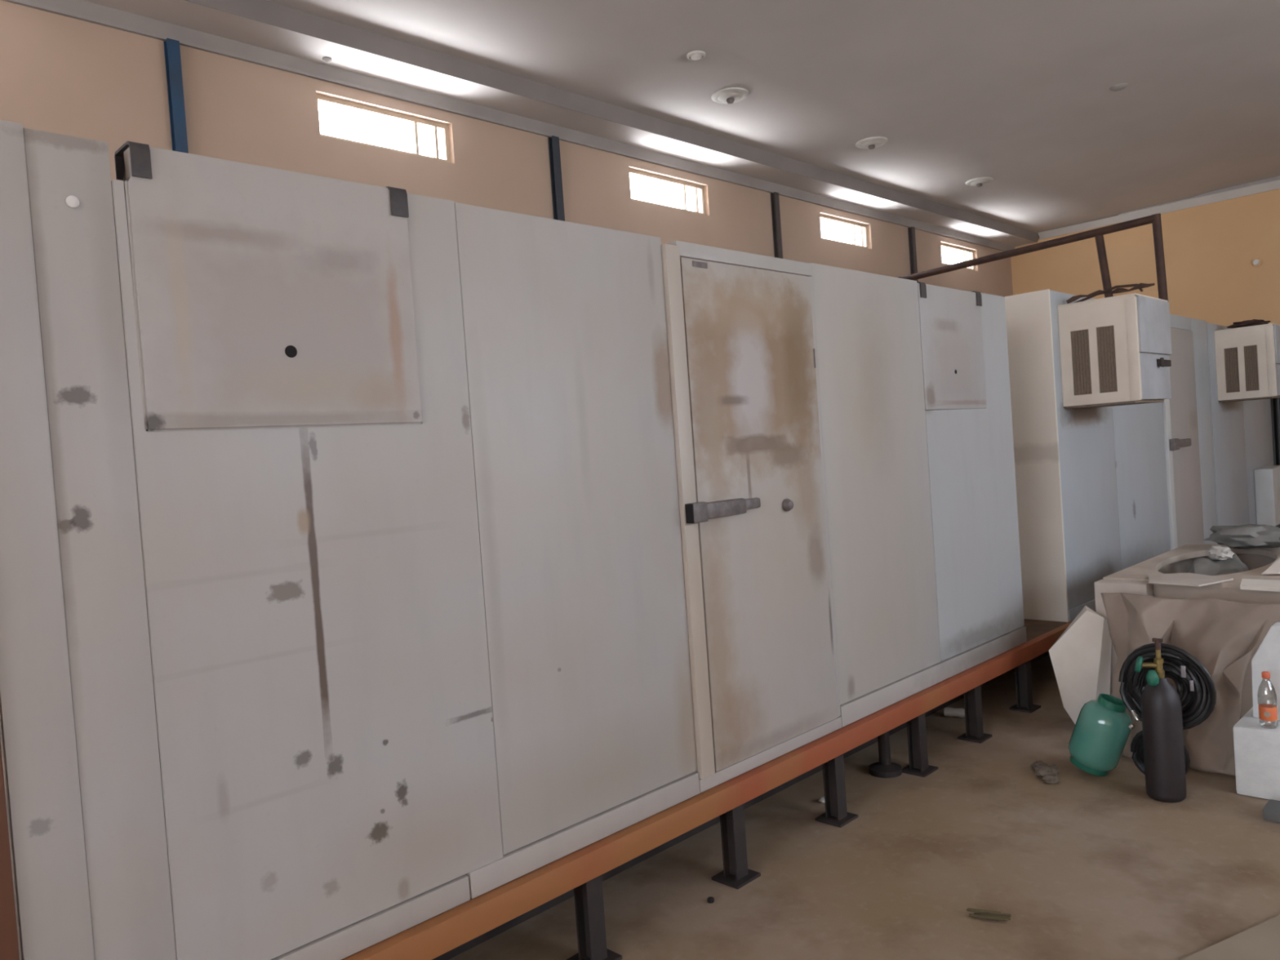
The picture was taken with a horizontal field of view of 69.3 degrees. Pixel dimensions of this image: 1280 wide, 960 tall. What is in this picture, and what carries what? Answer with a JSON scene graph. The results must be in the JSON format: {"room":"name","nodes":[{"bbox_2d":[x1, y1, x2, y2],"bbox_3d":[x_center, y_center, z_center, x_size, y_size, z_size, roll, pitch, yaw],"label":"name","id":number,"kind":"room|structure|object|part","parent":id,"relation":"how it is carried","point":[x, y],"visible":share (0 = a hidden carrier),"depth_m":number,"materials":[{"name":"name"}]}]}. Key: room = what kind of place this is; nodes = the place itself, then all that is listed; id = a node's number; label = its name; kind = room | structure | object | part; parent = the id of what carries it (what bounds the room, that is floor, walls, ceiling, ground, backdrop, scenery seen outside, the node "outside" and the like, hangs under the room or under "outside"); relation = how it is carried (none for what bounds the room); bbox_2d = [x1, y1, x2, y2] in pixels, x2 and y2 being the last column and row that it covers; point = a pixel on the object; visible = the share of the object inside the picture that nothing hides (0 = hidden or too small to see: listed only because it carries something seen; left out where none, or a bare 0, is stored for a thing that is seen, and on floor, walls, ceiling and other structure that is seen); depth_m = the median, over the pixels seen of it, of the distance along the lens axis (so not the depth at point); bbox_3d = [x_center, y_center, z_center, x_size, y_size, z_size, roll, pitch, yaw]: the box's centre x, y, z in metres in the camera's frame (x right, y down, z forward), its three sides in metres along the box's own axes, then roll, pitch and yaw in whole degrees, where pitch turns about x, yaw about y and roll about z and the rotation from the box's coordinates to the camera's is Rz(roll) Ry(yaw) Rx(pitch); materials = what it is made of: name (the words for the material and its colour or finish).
{"room":"cold storage warehouse","nodes":[
{"label":"cold storage warehouse","id":0,"kind":"room"},
{"bbox_2d":[0,0,1013,297],"bbox_3d":[-2.443,-0.692,6.211,23.410,4.950,0.200,-5,2,-45],"label":"wall","id":1,"kind":"structure","parent":0,"point":[60,74],"depth_m":6.63,"materials":[{"name":"beige paint"}]},
{"bbox_2d":[315,93,450,162],"bbox_3d":[-1.922,-2.559,6.852,1.100,0.310,0.155,-5,2,-45],"label":"window","id":2,"kind":"structure","parent":1,"relation":"in","point":[396,123],"depth_m":6.97,"materials":[{"name":"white glass"}]},
{"bbox_2d":[2,0,1015,251],"bbox_3d":[-2.490,-2.775,6.060,23.410,0.080,0.080,-5,2,-45],"label":"ceiling beam","id":3,"kind":"structure","parent":1,"relation":"attached to","point":[81,10],"depth_m":6.87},
{"bbox_2d":[629,168,705,214],"bbox_3d":[0.209,-2.762,8.983,1.100,0.310,0.155,-5,2,-45],"label":"window","id":4,"kind":"structure","parent":1,"relation":"in","point":[669,186],"depth_m":9.12,"materials":[{"name":"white glass"}]},
{"bbox_2d":[819,213,868,248],"bbox_3d":[2.382,-2.968,11.156,1.100,0.310,0.155,-5,2,-45],"label":"window","id":5,"kind":"structure","parent":1,"relation":"in","point":[833,228],"depth_m":11.15,"materials":[{"name":"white glass"}]},
{"bbox_2d":[941,243,974,270],"bbox_3d":[4.449,-3.165,13.223,1.100,0.310,0.155,-5,2,-45],"label":"window","id":6,"kind":"structure","parent":1,"relation":"in","point":[951,255],"depth_m":13.19,"materials":[{"name":"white glass"}]},
{"bbox_2d":[82,0,1279,246],"bbox_3d":[0.992,-3.171,2.541,23.410,0.400,10.000,-5,2,-45],"label":"ceiling","id":7,"kind":"structure","parent":0,"point":[1017,94],"depth_m":7.64,"materials":[{"name":"white paint"}]},
{"bbox_2d":[322,57,331,63],"bbox_3d":[-2.114,-2.831,6.253,0.060,0.030,0.060,-5,2,-45],"label":"ceiling hook","id":8,"kind":"object","parent":7,"relation":"attached to","point":[326,60],"visible":1,"depth_m":6.24,"materials":[{"name":"grey metal"}]},
{"bbox_2d":[686,50,705,60],"bbox_3d":[0.417,-3.142,6.867,0.139,0.030,0.139,-5,2,-45],"label":"recessed light","id":9,"kind":"object","parent":7,"relation":"in","point":[695,55],"visible":1,"depth_m":6.84,"materials":[{"name":"white paint"}]},
{"bbox_2d":[689,53,702,59],"bbox_3d":[0.418,-3.139,6.867,0.097,0.024,0.097,-5,2,-45],"label":"diffuser","id":10,"kind":"object","parent":9,"relation":"attached to","point":[692,56],"depth_m":6.85,"materials":[{"name":"white plastic"}]},
{"bbox_2d":[711,87,748,103],"bbox_3d":[0.750,-3.170,7.694,0.308,0.065,0.308,-5,2,-45],"label":"ceiling rose","id":11,"kind":"object","parent":7,"relation":"attached to","point":[729,95],"visible":1,"depth_m":7.64,"materials":[{"name":"white paint"}]},
{"bbox_2d":[855,136,887,149],"bbox_3d":[2.295,-3.316,9.168,0.308,0.065,0.308,-5,2,-45],"label":"ceiling rose","id":12,"kind":"object","parent":7,"relation":"attached to","point":[870,143],"visible":1,"depth_m":9.11,"materials":[{"name":"white paint"}]},
{"bbox_2d":[965,176,993,186],"bbox_3d":[3.981,-3.476,10.854,0.308,0.065,0.308,-5,2,-45],"label":"ceiling rose","id":13,"kind":"object","parent":7,"relation":"attached to","point":[979,182],"visible":1,"depth_m":10.79,"materials":[{"name":"white paint"}]},
{"bbox_2d":[1109,83,1128,91],"bbox_3d":[4.292,-3.521,8.300,0.149,0.032,0.149,-5,2,-45],"label":"ceiling fitting","id":14,"kind":"object","parent":7,"relation":"attached to","point":[1119,86],"visible":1,"depth_m":8.27,"materials":[{"name":"white plastic"}]},
{"bbox_2d":[448,654,1279,959],"bbox_3d":[1.334,1.715,2.663,23.810,0.200,10.400,-5,2,-45],"label":"floor","id":15,"kind":"structure","parent":0,"point":[1084,865],"depth_m":3.77,"materials":[{"name":"concrete"}]},
{"bbox_2d":[163,37,188,153],"bbox_3d":[-2.719,-0.442,5.739,0.072,4.515,0.060,-5,2,-45],"label":"steel column","id":16,"kind":"structure","parent":15,"relation":"on","point":[171,46],"depth_m":5.67,"materials":[{"name":"blue metal"}]},
{"bbox_2d":[547,135,564,221],"bbox_3d":[-0.574,-0.646,7.883,0.072,4.515,0.060,-5,2,-45],"label":"steel column","id":17,"kind":"structure","parent":15,"relation":"on","point":[553,142],"depth_m":7.83,"materials":[{"name":"black metal"}]},
{"bbox_2d":[706,896,714,903],"bbox_3d":[0.279,1.655,3.649,0.026,0.018,0.026,-5,2,-22],"label":"nut","id":18,"kind":"object","parent":15,"relation":"on","point":[710,900],"visible":1,"depth_m":3.64,"materials":[{"name":"black metal"}]},
{"bbox_2d":[341,609,1095,959],"bbox_3d":[2.396,1.205,7.888,14.350,0.408,3.030,-5,2,-45],"label":"platform","id":19,"kind":"object","parent":15,"relation":"on","point":[580,874],"visible":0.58,"depth_m":3.81,"materials":[{"name":"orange metal"}]},
{"bbox_2d":[0,738,19,959],"bbox_3d":[-1.538,0.600,1.979,0.282,1.640,0.034,-5,2,-45],"label":"wooden board","id":20,"kind":"object","parent":19,"relation":"on","point":[9,944],"visible":1,"depth_m":2.06,"materials":[{"name":"brown wood"}]},
{"bbox_2d":[0,120,1026,959],"bbox_3d":[-0.523,0.156,5.005,5.464,2.232,2.962,-5,2,-45],"label":"cold room","id":21,"kind":"object","parent":19,"relation":"on","point":[375,561],"visible":1,"depth_m":2.81,"materials":[{"name":"metal"}]},
{"bbox_3d":[-1.429,0.292,2.151,0.139,2.230,0.080,-5,2,-45],"label":"wall panel","id":22,"kind":"part","parent":21,"relation":"part of","materials":[{"name":"white metal"}]},
{"bbox_3d":[-1.317,0.285,2.264,0.177,2.222,0.076,-5,2,-45],"label":"wall panel","id":23,"kind":"part","parent":21,"relation":"part of","materials":[{"name":"white metal"}]},
{"bbox_3d":[-0.996,-0.504,2.597,0.794,0.718,0.068,-5,2,-45],"label":"blanking panel","id":24,"kind":"part","parent":21,"relation":"part of","materials":[{"name":"white metal"}]},
{"bbox_3d":[-0.903,0.205,2.678,1.001,2.140,0.080,-5,2,-45],"label":"wall panel","id":25,"kind":"part","parent":21,"relation":"part of","materials":[{"name":"white metal"}]},
{"bbox_3d":[-0.872,1.320,2.654,0.857,0.077,0.088,-5,2,-45],"label":"trim","id":26,"kind":"part","parent":21,"relation":"part of","materials":[{"name":"white metal"}]},
{"bbox_3d":[-0.211,0.137,3.370,0.959,2.128,0.080,-5,2,-45],"label":"wall panel","id":27,"kind":"part","parent":21,"relation":"part of","materials":[{"name":"white metal"}]},
{"bbox_3d":[-0.179,1.250,3.347,1.095,0.084,0.088,-5,2,-45],"label":"trim","id":28,"kind":"part","parent":21,"relation":"part of","materials":[{"name":"white metal"}]},
{"bbox_3d":[0.168,0.132,3.732,0.080,2.134,0.102,-5,2,-45],"label":"door frame","id":29,"kind":"part","parent":21,"relation":"part of","materials":[{"name":"white metal"}]},
{"bbox_3d":[0.196,0.133,3.660,0.005,0.076,0.037,-5,2,-45],"label":"strike plate","id":30,"kind":"part","parent":21,"relation":"part of","materials":[{"name":"metal"}]},
{"bbox_3d":[0.246,-0.883,3.795,0.090,0.023,0.002,-5,2,-45],"label":"maker plate","id":31,"kind":"part","parent":21,"relation":"part of","materials":[{"name":"metal"}]},
{"bbox_3d":[0.524,0.086,4.100,0.944,2.159,0.086,-5,2,-45],"label":"door frame","id":32,"kind":"part","parent":21,"relation":"part of","materials":[{"name":"white metal"}]},
{"bbox_3d":[0.527,0.119,4.090,0.900,2.096,0.082,-5,2,-45],"label":"door","id":33,"kind":"part","parent":21,"relation":"part of","materials":[{"name":"white metal"}]},
{"bbox_3d":[0.572,1.194,4.097,1.026,0.054,0.088,-5,2,-45],"label":"trim","id":34,"kind":"part","parent":21,"relation":"part of","materials":[{"name":"white metal"}]},
{"bbox_3d":[0.668,0.112,4.148,0.056,0.056,0.034,-5,2,-45],"label":"release knob","id":35,"kind":"part","parent":21,"relation":"part of","materials":[{"name":"metal"}]},
{"bbox_3d":[1.213,-0.007,4.795,1.017,2.115,0.080,-5,2,-45],"label":"wall panel","id":36,"kind":"part","parent":21,"relation":"part of","materials":[{"name":"white metal"}]},
{"bbox_3d":[1.694,1.065,5.220,2.153,0.099,0.088,-5,2,-45],"label":"trim","id":37,"kind":"part","parent":21,"relation":"part of","materials":[{"name":"white metal"}]},
{"bbox_3d":[1.803,-0.762,5.396,0.761,0.702,0.068,-5,2,-45],"label":"blanking panel","id":38,"kind":"part","parent":21,"relation":"part of","materials":[{"name":"white metal"}]},
{"bbox_3d":[1.971,-0.077,5.553,1.130,2.110,0.080,-5,2,-45],"label":"wall panel","id":39,"kind":"part","parent":21,"relation":"part of","materials":[{"name":"white metal"}]},
{"bbox_3d":[-0.176,1.544,3.271,0.072,0.298,0.072,-5,2,-45],"label":"leg","id":40,"kind":"part","parent":19,"relation":"part of","materials":[{"name":"metal"}]},
{"bbox_3d":[-0.166,1.698,3.275,0.150,0.012,0.140,-5,2,-45],"label":"foot plate","id":41,"kind":"part","parent":19,"relation":"part of","materials":[{"name":"metal"}]},
{"bbox_3d":[0.388,1.490,3.836,0.072,0.298,0.072,-5,2,-45],"label":"leg","id":42,"kind":"part","parent":19,"relation":"part of","materials":[{"name":"metal"}]},
{"bbox_3d":[0.399,1.645,3.840,0.150,0.012,0.140,-5,2,-45],"label":"foot plate","id":43,"kind":"part","parent":19,"relation":"part of","materials":[{"name":"metal"}]},
{"bbox_3d":[0.917,1.440,4.365,0.072,0.298,0.072,-5,2,-45],"label":"leg","id":44,"kind":"part","parent":19,"relation":"part of","materials":[{"name":"metal"}]},
{"bbox_3d":[0.928,1.594,4.369,0.150,0.012,0.140,-5,2,-45],"label":"foot plate","id":45,"kind":"part","parent":19,"relation":"part of","materials":[{"name":"metal"}]},
{"bbox_3d":[1.475,1.387,4.922,0.072,0.298,0.072,-5,2,-45],"label":"leg","id":46,"kind":"part","parent":19,"relation":"part of","materials":[{"name":"metal"}]},
{"bbox_3d":[1.485,1.541,4.926,0.150,0.012,0.140,-5,2,-45],"label":"foot plate","id":47,"kind":"part","parent":19,"relation":"part of","materials":[{"name":"metal"}]},
{"bbox_3d":[1.940,1.343,5.388,0.072,0.298,0.072,-5,2,-45],"label":"leg","id":48,"kind":"part","parent":19,"relation":"part of","materials":[{"name":"metal"}]},
{"bbox_3d":[1.951,1.497,5.392,0.150,0.012,0.140,-5,2,-45],"label":"foot plate","id":49,"kind":"part","parent":19,"relation":"part of","materials":[{"name":"metal"}]},
{"bbox_3d":[2.441,1.295,5.889,0.072,0.298,0.072,-5,2,-45],"label":"leg","id":50,"kind":"part","parent":19,"relation":"part of","materials":[{"name":"metal"}]},
{"bbox_3d":[2.452,1.450,5.893,0.150,0.012,0.140,-5,2,-45],"label":"foot plate","id":51,"kind":"part","parent":19,"relation":"part of","materials":[{"name":"metal"}]},
{"bbox_2d":[1004,288,1217,622],"bbox_3d":[3.313,-0.253,8.838,3.980,2.320,2.970,-5,2,-45],"label":"cold room","id":52,"kind":"object","parent":19,"relation":"on","point":[1101,492],"visible":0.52,"depth_m":6.87,"materials":[{"name":"white metal"}]},
{"bbox_2d":[898,213,1168,302],"bbox_3d":[3.883,-1.874,9.521,0.164,0.986,2.927,-5,2,-35],"label":"frame","id":53,"kind":"object","parent":52,"relation":"on","point":[1155,219],"visible":0.72,"depth_m":8.74,"materials":[{"name":"brown metal"}]},
{"bbox_3d":[3.814,-2.325,9.483,0.074,0.070,2.856,-5,2,-35],"label":"rail","id":54,"kind":"part","parent":53,"relation":"part of","materials":[{"name":"brown metal"}]},
{"bbox_3d":[4.422,-1.876,8.773,0.171,0.952,0.072,-4,1,0],"label":"post","id":55,"kind":"part","parent":53,"relation":"part of","materials":[{"name":"brown metal"}]},
{"bbox_3d":[4.697,-1.945,8.353,0.144,0.900,0.075,-5,2,-45],"label":"post","id":56,"kind":"part","parent":53,"relation":"part of","materials":[{"name":"brown metal"}]},
{"bbox_3d":[4.399,0.818,7.868,3.961,0.080,0.008,-5,2,-45],"label":"trim","id":57,"kind":"part","parent":52,"relation":"part of","materials":[{"name":"metal"}]},
{"bbox_3d":[3.292,-0.200,6.873,1.130,2.315,0.080,-5,2,-45],"label":"wall panel","id":58,"kind":"part","parent":52,"relation":"part of","materials":[{"name":"white metal"}]},
{"bbox_2d":[1057,283,1172,408],"bbox_3d":[3.422,-0.939,6.541,0.716,0.809,0.616,-5,2,-45],"label":"refrigeration unit","id":59,"kind":"object","parent":52,"relation":"attached to","point":[1114,350],"depth_m":6.34,"materials":[{"name":"metal"}]},
{"bbox_2d":[1071,328,1092,395],"bbox_3d":[3.066,-0.816,6.425,0.003,0.448,0.119,-5,2,-45],"label":"vent grille","id":60,"kind":"object","parent":59,"relation":"attached to","point":[1081,339],"depth_m":6.42,"materials":[{"name":"metal"}]},
{"bbox_3d":[3.139,-0.877,6.340,0.012,0.706,0.498,-5,2,-45],"label":"panel","id":61,"kind":"part","parent":59,"relation":"part of","materials":[{"name":"white metal"}]},
{"bbox_2d":[1096,325,1117,393],"bbox_3d":[3.184,-0.821,6.306,0.003,0.448,0.114,-5,2,-45],"label":"vent grille","id":62,"kind":"object","parent":59,"relation":"attached to","point":[1106,335],"depth_m":6.30,"materials":[{"name":"metal"}]},
{"bbox_3d":[3.231,-1.286,6.353,0.097,0.080,0.590,-5,2,-39],"label":"metal strip","id":63,"kind":"part","parent":59,"relation":"part of","materials":[{"name":"metal"}]},
{"bbox_3d":[3.360,-1.252,6.573,0.716,0.011,0.504,-5,2,-45],"label":"lid","id":64,"kind":"part","parent":59,"relation":"part of","materials":[{"name":"white metal"}]},
{"bbox_3d":[3.381,-0.900,6.591,0.688,0.693,0.486,-5,2,-45],"label":"casing","id":65,"kind":"part","parent":59,"relation":"part of","materials":[{"name":"white metal"}]},
{"bbox_3d":[4.138,-0.280,7.720,1.269,2.315,0.080,-5,2,-45],"label":"wall panel","id":66,"kind":"part","parent":52,"relation":"part of","materials":[{"name":"white metal"}]},
{"bbox_3d":[4.649,-0.291,8.214,0.130,2.140,0.100,-5,2,-45],"label":"door frame","id":67,"kind":"part","parent":52,"relation":"part of","materials":[{"name":"white metal"}]},
{"bbox_3d":[4.873,-1.452,8.504,1.029,0.120,0.080,-5,2,-45],"label":"wall panel","id":68,"kind":"part","parent":52,"relation":"part of","materials":[{"name":"metal"}]},
{"bbox_3d":[5.010,-0.330,8.573,0.870,2.130,0.084,-5,2,-45],"label":"door","id":69,"kind":"part","parent":52,"relation":"part of","materials":[{"name":"white metal"}]},
{"bbox_3d":[5.500,-0.410,9.081,0.529,2.315,0.080,-5,2,-45],"label":"wall panel","id":70,"kind":"part","parent":52,"relation":"part of","materials":[{"name":"white metal"}]},
{"bbox_2d":[1206,322,1279,526],"bbox_3d":[5.704,-0.468,11.147,2.640,2.300,3.085,-5,2,-45],"label":"cold room","id":71,"kind":"object","parent":19,"relation":"on","point":[1247,479],"visible":0.25,"depth_m":10.05,"materials":[{"name":"white metal"}]},
{"bbox_3d":[6.160,-0.465,9.741,1.299,2.300,0.080,-5,2,-45],"label":"wall panel","id":72,"kind":"part","parent":71,"relation":"part of","materials":[{"name":"white metal"}]},
{"bbox_2d":[1213,323,1279,401],"bbox_3d":[6.295,-1.187,9.476,0.716,0.725,0.528,-5,2,-45],"label":"refrigeration unit","id":73,"kind":"object","parent":71,"relation":"attached to","point":[1247,358],"visible":1,"depth_m":9.22,"materials":[{"name":"metal"}]},
{"bbox_2d":[1224,346,1239,392],"bbox_3d":[5.967,-1.107,9.327,0.003,0.448,0.119,-5,2,-45],"label":"vent grille","id":74,"kind":"object","parent":73,"relation":"attached to","point":[1232,354],"depth_m":9.32,"materials":[{"name":"metal"}]},
{"bbox_3d":[6.262,-1.543,9.475,0.716,0.011,0.504,-5,2,-45],"label":"lid","id":75,"kind":"part","parent":73,"relation":"part of","materials":[{"name":"metal"}]},
{"bbox_2d":[1226,319,1271,328],"bbox_3d":[6.122,-1.573,9.328,0.287,0.077,0.365,-5,2,-45],"label":"rag","id":76,"kind":"object","parent":73,"relation":"on","point":[1254,322],"visible":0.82,"depth_m":9.24,"materials":[{"name":"black fabric"}]},
{"bbox_2d":[1244,345,1259,391],"bbox_3d":[6.085,-1.112,9.208,0.003,0.448,0.114,-5,2,-45],"label":"vent grille","id":77,"kind":"object","parent":73,"relation":"attached to","point":[1251,353],"depth_m":9.20,"materials":[{"name":"metal"}]},
{"bbox_3d":[7.092,-0.553,10.672,1.339,2.300,0.080,-5,2,-45],"label":"wall panel","id":78,"kind":"part","parent":71,"relation":"part of","materials":[{"name":"white metal"}]},
{"bbox_3d":[7.241,0.180,10.600,0.750,0.660,0.184,-5,2,-45],"label":"buffer panel","id":79,"kind":"part","parent":71,"relation":"part of","materials":[{"name":"white metal"}]},
{"bbox_2d":[1270,398,1275,465],"bbox_3d":[7.018,-0.591,12.592,0.910,2.290,2.900,-5,2,-45],"label":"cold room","id":80,"kind":"object","parent":19,"relation":"on","point":[1271,399],"visible":0.02,"depth_m":11.26,"materials":[{"name":"white metal"}]},
{"bbox_2d":[1272,398,1279,465],"bbox_3d":[7.708,-0.368,11.151,0.099,1.820,0.099,-5,2,-45],"label":"drain pipe","id":81,"kind":"object","parent":19,"relation":"on","point":[1276,402],"visible":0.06,"depth_m":11.12,"materials":[{"name":"black plastic"}]},
{"bbox_2d":[770,191,782,258],"bbox_3d":[1.613,-0.854,10.070,0.072,4.515,0.060,-5,2,-45],"label":"steel column","id":82,"kind":"structure","parent":15,"relation":"on","point":[775,201],"depth_m":10.02,"materials":[{"name":"black metal"}]},
{"bbox_2d":[818,795,824,803],"bbox_3d":[0.913,1.584,4.584,0.061,0.024,0.055,-5,2,-45],"label":"paper shred","id":83,"kind":"object","parent":15,"relation":"on","point":[821,799],"visible":0.57,"depth_m":4.57,"materials":[{"name":"white paper"}]},
{"bbox_2d":[907,226,918,281],"bbox_3d":[3.708,-1.054,12.166,0.072,4.515,0.060,-5,2,-45],"label":"steel column","id":84,"kind":"structure","parent":15,"relation":"on","point":[912,240],"depth_m":12.11,"materials":[{"name":"black metal"}]},
{"bbox_2d":[943,706,964,718],"bbox_3d":[2.006,1.458,5.793,0.197,0.060,0.060,-3,2,31],"label":"bottle","id":85,"kind":"object","parent":15,"relation":"on","point":[948,712],"visible":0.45,"depth_m":5.79,"materials":[{"name":"white plastic"}]},
{"bbox_2d":[966,907,1010,920],"bbox_3d":[1.271,1.587,3.375,0.152,0.025,0.051,-3,2,24],"label":"straw wisp","id":86,"kind":"object","parent":15,"relation":"on","point":[980,913],"visible":1,"depth_m":3.37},
{"bbox_2d":[1030,760,1048,769],"bbox_3d":[2.088,1.489,4.829,0.086,0.036,0.087,-4,1,5],"label":"rubble","id":87,"kind":"object","parent":15,"relation":"on","point":[1034,765],"visible":0.66,"depth_m":4.82,"materials":[{"name":"grey stone"}]},
{"bbox_2d":[1034,764,1058,777],"bbox_3d":[2.079,1.484,4.726,0.145,0.054,0.109,-5,2,-45],"label":"rubble","id":88,"kind":"object","parent":15,"relation":"on","point":[1041,771],"visible":0.93,"depth_m":4.70,"materials":[{"name":"grey stone"}]},
{"bbox_2d":[1041,773,1060,783],"bbox_3d":[2.059,1.496,4.636,0.090,0.038,0.085,-5,2,-45],"label":"rubble","id":89,"kind":"object","parent":15,"relation":"on","point":[1049,779],"visible":1,"depth_m":4.62,"materials":[{"name":"grey stone"}]},
{"bbox_2d":[1048,605,1111,724],"bbox_3d":[2.599,1.106,5.422,0.270,0.700,0.285,-5,2,-45],"label":"panel","id":90,"kind":"object","parent":15,"relation":"on","point":[1081,657],"visible":0.69,"depth_m":5.34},
{"bbox_2d":[1067,693,1132,776],"bbox_3d":[2.334,1.290,4.699,0.256,0.408,0.298,-5,2,-45],"label":"tank","id":91,"kind":"object","parent":15,"relation":"on","point":[1101,731],"visible":1,"depth_m":4.61,"materials":[{"name":"green metal"}]},
{"bbox_2d":[1093,579,1153,695],"bbox_3d":[2.866,1.017,5.445,0.120,0.840,0.285,-5,2,-45],"label":"cardboard box","id":92,"kind":"object","parent":15,"relation":"on","point":[1144,588],"visible":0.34,"depth_m":5.44,"materials":[{"name":"beige cardboard"}]},
{"bbox_2d":[1134,637,1186,802],"bbox_3d":[2.446,1.117,4.350,0.168,0.752,0.181,-5,2,-45],"label":"gas cylinder","id":93,"kind":"object","parent":15,"relation":"on","point":[1161,704],"visible":1,"depth_m":4.29,"materials":[{"name":"black metal"}]},
{"bbox_2d":[1118,643,1216,775],"bbox_3d":[2.539,1.131,4.454,0.149,0.698,0.425,-5,2,-45],"label":"coil","id":94,"kind":"object","parent":15,"relation":"on","point":[1196,688],"visible":0.57,"depth_m":4.41,"materials":[{"name":"black rubber"}]},
{"bbox_2d":[1100,592,1279,776],"bbox_3d":[2.866,1.037,4.788,0.442,0.806,1.009,-5,2,-45],"label":"tarpaulin","id":95,"kind":"object","parent":15,"relation":"on","point":[1223,636],"visible":0.56,"depth_m":4.77,"materials":[{"name":"beige fabric"}]},
{"bbox_2d":[1102,543,1279,718],"bbox_3d":[3.869,0.933,5.773,1.760,0.850,1.220,-5,2,-45],"label":"table top","id":96,"kind":"object","parent":15,"relation":"on","point":[1180,559],"visible":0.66,"depth_m":5.43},
{"bbox_2d":[1148,573,1233,586],"bbox_3d":[3.090,0.566,5.296,0.410,0.009,0.428,-5,2,-25],"label":"flap","id":97,"kind":"object","parent":96,"relation":"on","point":[1175,579],"visible":1,"depth_m":5.23,"materials":[{"name":"beige cardboard"}]},
{"bbox_2d":[1185,553,1249,575],"bbox_3d":[3.755,0.905,5.974,1.213,0.832,0.471,-5,2,-45],"label":"sack","id":98,"kind":"object","parent":96,"relation":"on","point":[1202,566],"visible":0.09,"depth_m":5.86,"materials":[{"name":"grey fabric"}]},
{"bbox_2d":[1206,545,1230,556],"bbox_3d":[3.885,0.480,6.221,0.139,0.076,0.155,-4,1,13],"label":"paper scrap","id":99,"kind":"object","parent":98,"relation":"on","point":[1219,546],"visible":0.3,"depth_m":6.22,"materials":[{"name":"white paper"}]},
{"bbox_2d":[1208,547,1235,559],"bbox_3d":[3.729,0.477,5.951,0.172,0.075,0.155,-5,2,-45],"label":"paper scrap","id":100,"kind":"object","parent":98,"relation":"on","point":[1221,553],"visible":1,"depth_m":5.91,"materials":[{"name":"white paper"}]},
{"bbox_2d":[1202,524,1279,549],"bbox_3d":[4.201,0.383,6.373,0.348,0.160,0.534,-5,2,-45],"label":"bundle","id":101,"kind":"object","parent":96,"relation":"on","point":[1245,536],"visible":1,"depth_m":6.28,"materials":[{"name":"grey plastic"}]},
{"bbox_2d":[1240,578,1279,591],"bbox_3d":[3.429,0.556,4.788,0.200,0.037,0.580,-5,2,-45],"label":"board","id":102,"kind":"object","parent":96,"relation":"on","point":[1273,585],"visible":1,"depth_m":4.92,"materials":[{"name":"white plastic"}]},
{"bbox_2d":[1262,558,1279,573],"bbox_3d":[3.835,0.428,5.373,0.595,0.177,0.129,-5,2,-29],"label":"panel","id":103,"kind":"object","parent":96,"relation":"on","point":[1274,568],"visible":1,"depth_m":5.29,"materials":[{"name":"cardboard"}]},
{"bbox_2d":[1181,915,1279,959],"bbox_3d":[2.513,1.517,2.867,1.900,0.020,0.900,-5,2,-25],"label":"board","id":104,"kind":"object","parent":15,"relation":"on","point":[1261,941],"visible":1,"depth_m":3.05,"materials":[{"name":"beige wood"}]},
{"bbox_2d":[1232,706,1279,800],"bbox_3d":[3.087,1.287,4.335,0.460,0.325,0.428,-5,2,-45],"label":"foam box","id":105,"kind":"object","parent":15,"relation":"on","point":[1256,747],"visible":0.8,"depth_m":4.26,"materials":[{"name":"white plastic"}]},
{"bbox_2d":[1251,622,1279,720],"bbox_3d":[2.995,0.903,4.391,0.100,0.448,0.148,-5,2,-45],"label":"panel offcut","id":106,"kind":"object","parent":105,"relation":"on","point":[1267,657],"visible":0.93,"depth_m":4.36,"materials":[{"name":"white plastic"}]},
{"bbox_2d":[1257,671,1278,728],"bbox_3d":[2.887,1.011,4.260,0.075,0.256,0.074,-5,2,-45],"label":"drink bottle","id":107,"kind":"object","parent":105,"relation":"on","point":[1267,712],"visible":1,"depth_m":4.25,"materials":[{"name":"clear plastic"}]},
{"bbox_2d":[1262,799,1279,822],"bbox_3d":[2.835,1.448,4.008,0.140,0.055,0.210,-5,2,-45],"label":"block","id":108,"kind":"object","parent":15,"relation":"on","point":[1271,811],"visible":1,"depth_m":4.02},
{"bbox_2d":[1010,188,1279,326],"bbox_3d":[9.412,-1.642,10.998,0.200,4.950,10.200,-5,2,-45],"label":"wall","id":109,"kind":"structure","parent":0,"point":[1210,250],"depth_m":12.59,"materials":[{"name":"beige paint"}]},
{"bbox_2d":[184,0,1039,242],"bbox_3d":[-2.212,-2.883,5.772,23.410,0.119,0.056,-5,2,-45],"label":"ceiling beam","id":110,"kind":"structure","parent":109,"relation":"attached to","point":[268,12],"depth_m":7.24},
{"bbox_2d":[1037,175,1279,239],"bbox_3d":[9.388,-3.874,10.601,0.095,0.175,9.530,-5,2,-45],"label":"trim","id":111,"kind":"structure","parent":109,"relation":"attached to","point":[1273,183],"depth_m":12.61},
{"bbox_2d":[1251,257,1262,266],"bbox_3d":[8.039,-2.841,12.071,0.060,0.119,0.119,-5,2,-45],"label":"wall fitting","id":112,"kind":"object","parent":109,"relation":"attached to","point":[1256,262],"visible":1,"depth_m":12.06,"materials":[{"name":"white plastic"}]},
{"bbox_3d":[8.032,-2.840,12.064,0.040,0.070,0.070,-5,2,-45],"label":"knob","id":113,"kind":"part","parent":112,"relation":"part of","materials":[{"name":"plastic"}]}
]}

